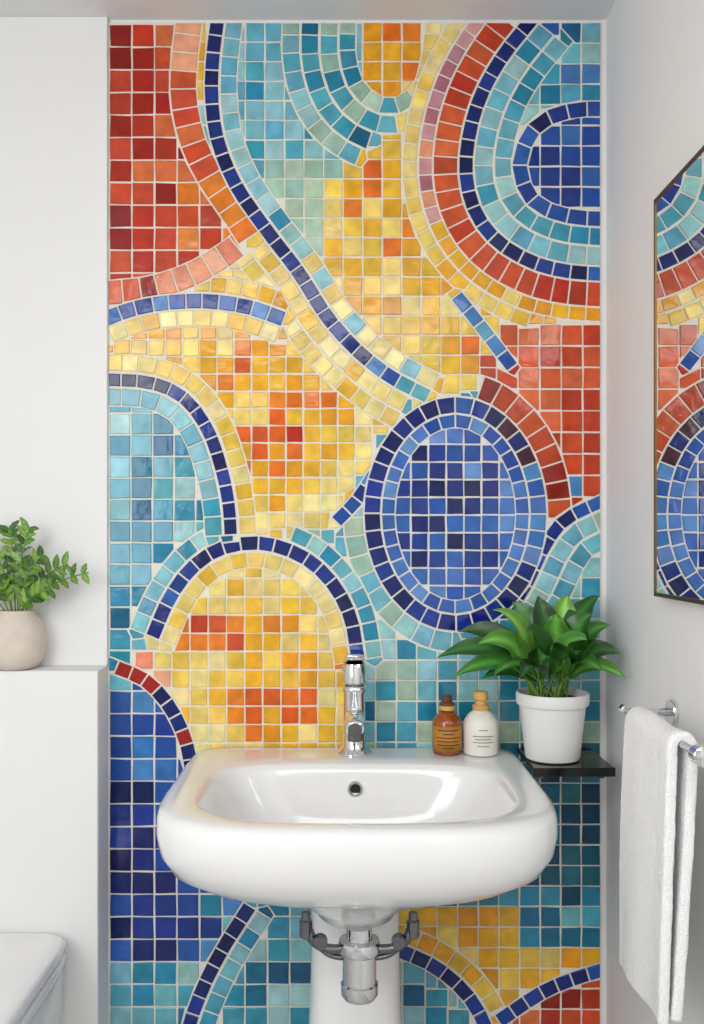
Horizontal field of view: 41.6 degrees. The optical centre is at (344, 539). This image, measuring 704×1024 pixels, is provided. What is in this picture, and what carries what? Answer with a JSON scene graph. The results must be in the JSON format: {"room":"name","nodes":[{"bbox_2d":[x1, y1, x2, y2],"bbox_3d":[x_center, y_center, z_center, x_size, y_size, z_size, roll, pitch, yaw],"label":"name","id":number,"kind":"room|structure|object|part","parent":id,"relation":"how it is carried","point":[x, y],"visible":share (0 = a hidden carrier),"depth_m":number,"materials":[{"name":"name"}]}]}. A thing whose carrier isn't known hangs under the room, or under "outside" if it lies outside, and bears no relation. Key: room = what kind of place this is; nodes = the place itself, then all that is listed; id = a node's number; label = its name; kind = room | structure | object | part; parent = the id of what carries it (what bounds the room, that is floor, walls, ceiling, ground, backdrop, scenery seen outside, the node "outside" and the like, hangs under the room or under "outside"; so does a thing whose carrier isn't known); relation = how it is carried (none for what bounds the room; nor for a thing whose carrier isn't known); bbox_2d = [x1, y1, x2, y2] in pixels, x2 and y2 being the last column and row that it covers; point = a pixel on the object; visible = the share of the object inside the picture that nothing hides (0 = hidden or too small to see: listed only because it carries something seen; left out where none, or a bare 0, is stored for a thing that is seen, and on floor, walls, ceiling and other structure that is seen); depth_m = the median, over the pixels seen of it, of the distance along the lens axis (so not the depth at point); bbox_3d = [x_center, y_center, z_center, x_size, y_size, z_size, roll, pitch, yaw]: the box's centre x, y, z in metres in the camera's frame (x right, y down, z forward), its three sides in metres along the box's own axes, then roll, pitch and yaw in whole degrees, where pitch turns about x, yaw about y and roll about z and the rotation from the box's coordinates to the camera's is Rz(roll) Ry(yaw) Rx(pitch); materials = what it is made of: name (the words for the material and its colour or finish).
{"room":"bathroom","nodes":[
{"label":"bathroom","id":0,"kind":"room"},
{"bbox_2d":[0,665,107,1023],"bbox_3d":[-0.779,0.678,1.564,0.742,0.924,0.072,0,0,0],"label":"wall ledge","id":1,"kind":"object","parent":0,"point":[54,719],"visible":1,"depth_m":1.53,"materials":[{"name":"paint"}]},
{"bbox_2d":[0,517,89,670],"bbox_3d":[-0.556,0.088,1.549,0.268,0.254,0.110,0,0,0],"label":"potted plant","id":2,"kind":"object","parent":1,"relation":"on","point":[23,635],"visible":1,"depth_m":1.53,"materials":[{"name":"green plant"}]},
{"bbox_3d":[-0.568,0.090,1.527,0.029,0.081,0.047,0,0,0],"label":"stem","id":3,"kind":"part","parent":2,"relation":"part of","materials":[{"name":"green plant"}]},
{"bbox_3d":[-0.582,0.065,1.554,0.052,0.131,0.002,0,0,0],"label":"stem","id":4,"kind":"part","parent":2,"relation":"part of","materials":[{"name":"green plant"}]},
{"bbox_3d":[-0.560,0.055,1.560,0.019,0.150,0.003,0,0,34],"label":"stem","id":5,"kind":"part","parent":2,"relation":"part of","materials":[{"name":"green plant"}]},
{"bbox_3d":[-0.536,0.055,1.542,0.035,0.151,0.004,0,0,34],"label":"stem","id":6,"kind":"part","parent":2,"relation":"part of","materials":[{"name":"green plant"}]},
{"bbox_2d":[0,609,47,670],"bbox_3d":[-0.552,0.166,1.554,0.101,0.098,0.101,0,0,0],"label":"pot","id":7,"kind":"object","parent":2,"relation":"attached to","point":[23,635],"depth_m":1.52,"materials":[{"name":"ceramic"}]},
{"bbox_3d":[-0.522,0.077,1.537,0.058,0.106,0.004,0,0,29],"label":"stem","id":8,"kind":"part","parent":2,"relation":"part of","materials":[{"name":"green plant"}]},
{"bbox_3d":[-0.515,0.105,1.531,0.074,0.052,0.005,0,0,30],"label":"stem","id":9,"kind":"part","parent":2,"relation":"part of","materials":[{"name":"green plant"}]},
{"bbox_3d":[-0.503,0.085,1.548,0.083,0.091,0.003,0,0,6],"label":"stem","id":10,"kind":"part","parent":2,"relation":"part of","materials":[{"name":"green plant"}]},
{"bbox_3d":[-0.483,0.092,1.545,0.116,0.078,0.004,0,0,7],"label":"stem","id":11,"kind":"part","parent":2,"relation":"part of","materials":[{"name":"green plant"}]},
{"bbox_2d":[0,17,605,1023],"bbox_3d":[-0.350,0.121,1.644,1.801,2.038,0.112,0,0,0],"label":"wall","id":12,"kind":"structure","parent":0,"point":[54,70],"depth_m":1.59,"materials":[{"name":"paint"}]},
{"bbox_2d":[108,23,600,1023],"bbox_3d":[0.016,0.124,1.598,0.848,2.031,0.004,0,0,0],"label":"mosaic","id":13,"kind":"object","parent":12,"relation":"attached to","point":[242,247],"visible":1,"depth_m":1.60},
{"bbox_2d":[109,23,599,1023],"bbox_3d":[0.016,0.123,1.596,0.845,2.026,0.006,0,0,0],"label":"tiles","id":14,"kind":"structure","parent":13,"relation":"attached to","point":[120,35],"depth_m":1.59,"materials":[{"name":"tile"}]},
{"bbox_2d":[517,748,614,777],"bbox_3d":[0.359,0.367,1.520,0.127,0.023,0.149,0,0,0],"label":"corner shelf","id":15,"kind":"object","parent":12,"relation":"attached to","point":[590,764],"visible":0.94,"depth_m":1.45,"materials":[{"name":"black glass"}]},
{"bbox_2d":[437,595,625,763],"bbox_3d":[0.295,0.224,1.479,0.294,0.264,0.179,0,0,0],"label":"plant","id":16,"kind":"object","parent":15,"relation":"on","point":[560,641],"visible":1,"depth_m":1.48,"materials":[{"name":"green plant"}]},
{"bbox_3d":[0.292,0.221,1.496,0.034,0.083,0.025,0,0,0],"label":"stem","id":17,"kind":"part","parent":16,"relation":"part of","materials":[{"name":"green plant"}]},
{"bbox_3d":[0.291,0.232,1.485,0.055,0.062,0.009,0,0,0],"label":"stem","id":18,"kind":"part","parent":16,"relation":"part of","materials":[{"name":"green plant"}]},
{"bbox_3d":[0.287,0.218,1.516,0.042,0.089,0.005,0,0,18],"label":"stem","id":19,"kind":"part","parent":16,"relation":"part of","materials":[{"name":"green plant"}]},
{"bbox_3d":[0.309,0.232,1.472,0.005,0.061,0.038,0,0,24],"label":"stem","id":20,"kind":"part","parent":16,"relation":"part of","materials":[{"name":"green plant"}]},
{"bbox_3d":[0.317,0.237,1.495,0.051,0.052,0.007,0,0,0],"label":"stem","id":21,"kind":"part","parent":16,"relation":"part of","materials":[{"name":"green plant"}]},
{"bbox_3d":[0.315,0.220,1.484,0.005,0.083,0.021,0,0,31],"label":"stem","id":22,"kind":"part","parent":16,"relation":"part of","materials":[{"name":"green plant"}]},
{"bbox_3d":[0.330,0.228,1.493,0.005,0.070,0.053,0,0,17],"label":"stem","id":23,"kind":"part","parent":16,"relation":"part of","materials":[{"name":"green plant"}]},
{"bbox_3d":[0.334,0.222,1.483,0.005,0.082,0.042,0,0,-35],"label":"stem","id":24,"kind":"part","parent":16,"relation":"part of","materials":[{"name":"green plant"}]},
{"bbox_3d":[0.338,0.302,1.510,0.118,0.108,0.118,0,0,0],"label":"pot","id":25,"kind":"part","parent":16,"relation":"part of","materials":[{"name":"white ceramic"}]},
{"bbox_3d":[0.354,0.208,1.508,0.038,0.108,0.024,0,0,0],"label":"stem","id":26,"kind":"part","parent":16,"relation":"part of","materials":[{"name":"green plant"}]},
{"bbox_3d":[0.356,0.219,1.494,0.038,0.087,0.009,0,0,0],"label":"stem","id":27,"kind":"part","parent":16,"relation":"part of","materials":[{"name":"green plant"}]},
{"bbox_3d":[0.350,0.225,1.487,0.010,0.075,0.050,0,0,0],"label":"stem","id":28,"kind":"part","parent":16,"relation":"part of","materials":[{"name":"green plant"}]},
{"bbox_3d":[0.352,0.234,1.492,0.044,0.057,0.038,0,0,0],"label":"stem","id":29,"kind":"part","parent":16,"relation":"part of","materials":[{"name":"green plant"}]},
{"bbox_3d":[0.358,0.231,1.491,0.013,0.063,0.048,0,0,0],"label":"stem","id":30,"kind":"part","parent":16,"relation":"part of","materials":[{"name":"green plant"}]},
{"bbox_3d":[0.363,0.216,1.501,0.005,0.092,0.020,0,0,-21],"label":"stem","id":31,"kind":"part","parent":16,"relation":"part of","materials":[{"name":"green plant"}]},
{"bbox_2d":[0,0,615,19],"bbox_3d":[-0.350,-0.948,0.100,1.801,0.100,3.200,0,0,0],"label":"ceiling","id":32,"kind":"structure","parent":0,"point":[111,9],"depth_m":1.56,"materials":[{"name":"paint"}]},
{"bbox_2d":[606,0,703,1023],"bbox_3d":[0.501,0.121,0.100,0.100,2.038,3.000,0,0,0],"label":"wall","id":33,"kind":"structure","parent":0,"point":[655,48],"depth_m":1.42,"materials":[{"name":"paint"}]},
{"bbox_2d":[619,699,703,766],"bbox_3d":[0.414,0.235,1.146,0.073,0.036,0.294,0,0,0],"label":"towel bar","id":34,"kind":"object","parent":33,"relation":"attached to","point":[671,710],"visible":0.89,"depth_m":1.25,"materials":[{"name":"silver metal"}]},
{"bbox_3d":[0.415,0.235,1.265,0.055,0.010,0.010,0,0,0],"label":"post","id":35,"kind":"part","parent":34,"relation":"part of","materials":[{"name":"silver metal"}]},
{"bbox_2d":[619,706,697,1023],"bbox_3d":[0.382,0.391,1.144,0.048,0.345,0.177,0,0,0],"label":"hand towel","id":36,"kind":"object","parent":34,"relation":"hanging from","point":[659,789],"visible":1,"depth_m":1.09,"materials":[{"name":"fabric"}]},
{"bbox_2d":[654,145,703,604],"bbox_3d":[0.443,-0.200,1.053,0.015,0.558,0.506,0,0,0],"label":"wall mirror","id":37,"kind":"object","parent":33,"relation":"attached to","point":[679,208],"visible":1,"depth_m":1.21,"materials":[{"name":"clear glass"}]},
{"bbox_3d":[0.443,-0.200,1.304,0.015,0.558,0.005,0,0,0],"label":"frame","id":38,"kind":"part","parent":37,"relation":"part of","materials":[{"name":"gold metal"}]},
{"bbox_3d":[0.443,-0.477,1.053,0.015,0.005,0.506,0,0,0],"label":"frame","id":39,"kind":"part","parent":37,"relation":"part of","materials":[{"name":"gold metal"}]},
{"bbox_3d":[0.443,0.076,1.053,0.015,0.005,0.506,0,0,0],"label":"frame","id":40,"kind":"part","parent":37,"relation":"part of","materials":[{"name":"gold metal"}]},
{"bbox_3d":[-0.350,1.190,0.100,1.801,0.100,3.200,0,0,0],"label":"floor","id":41,"kind":"structure","parent":0,"visible":0},
{"bbox_2d":[0,933,64,1023],"bbox_3d":[-0.638,0.891,1.272,0.382,0.498,0.505,0,0,0],"label":"toilet","id":42,"kind":"object","parent":41,"relation":"on","point":[32,965],"visible":1,"depth_m":1.40,"materials":[{"name":"white ceramic"}]},
{"bbox_3d":[-0.638,0.678,1.272,0.382,0.018,0.504,0,0,0],"label":"seat","id":43,"kind":"part","parent":42,"relation":"part of","materials":[{"name":"white ceramic"}]},
{"bbox_3d":[-0.638,0.914,1.274,0.374,0.451,0.499,0,0,0],"label":"bowl","id":44,"kind":"part","parent":42,"relation":"part of","materials":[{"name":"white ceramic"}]},
{"bbox_2d":[156,747,557,1023],"bbox_3d":[0.016,0.746,1.355,0.548,0.788,0.472,0,0,0],"label":"pedestal sink","id":45,"kind":"object","parent":41,"relation":"on","point":[356,843],"visible":0.99,"depth_m":1.26,"materials":[{"name":"white ceramic"}]},
{"bbox_3d":[-0.032,0.553,1.281,0.057,0.039,0.013,0,0,-3],"label":"bracket arm","id":46,"kind":"part","parent":45,"relation":"part of","materials":[{"name":"metal"}]},
{"bbox_3d":[-0.027,0.562,1.286,0.050,0.043,0.009,0,0,5],"label":"bracket arm","id":47,"kind":"part","parent":45,"relation":"part of","materials":[{"name":"metal"}]},
{"bbox_2d":[337,654,370,756],"bbox_3d":[0.015,0.267,1.496,0.056,0.171,0.132,0,0,0],"label":"faucet","id":48,"kind":"object","parent":45,"relation":"on","point":[354,669],"visible":1,"depth_m":1.52,"materials":[{"name":"silver metal"}]},
{"bbox_3d":[0.015,0.195,1.512,0.037,0.028,0.076,0,0,0],"label":"lever","id":49,"kind":"part","parent":48,"relation":"part of","materials":[{"name":"silver metal"}]},
{"bbox_3d":[0.015,0.290,1.486,0.032,0.035,0.108,0,0,0],"label":"spout","id":50,"kind":"part","parent":48,"relation":"part of","materials":[{"name":"silver metal"}]},
{"bbox_2d":[156,747,557,928],"bbox_3d":[0.016,0.448,1.355,0.548,0.190,0.472,0,0,0],"label":"basin","id":51,"kind":"object","parent":45,"relation":"in","point":[359,842],"depth_m":1.17,"materials":[{"name":"white ceramic"}]},
{"bbox_3d":[0.067,0.562,1.286,0.050,0.043,0.009,0,0,-5],"label":"bracket arm","id":52,"kind":"part","parent":45,"relation":"part of","materials":[{"name":"metal"}]},
{"bbox_3d":[0.072,0.553,1.281,0.057,0.039,0.013,0,0,3],"label":"bracket arm","id":53,"kind":"part","parent":45,"relation":"part of","materials":[{"name":"metal"}]},
{"bbox_2d":[432,694,461,755],"bbox_3d":[0.169,0.304,1.530,0.049,0.096,0.050,0,0,0],"label":"soap bottle","id":54,"kind":"object","parent":45,"relation":"on","point":[446,725],"visible":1,"depth_m":1.51,"materials":[{"name":"brown glass"}]},
{"bbox_2d":[463,690,497,756],"bbox_3d":[0.224,0.301,1.527,0.057,0.103,0.058,0,0,0],"label":"lotion bottle","id":55,"kind":"object","parent":45,"relation":"on","point":[480,726],"visible":1,"depth_m":1.51,"materials":[{"name":"plastic"}]}
]}

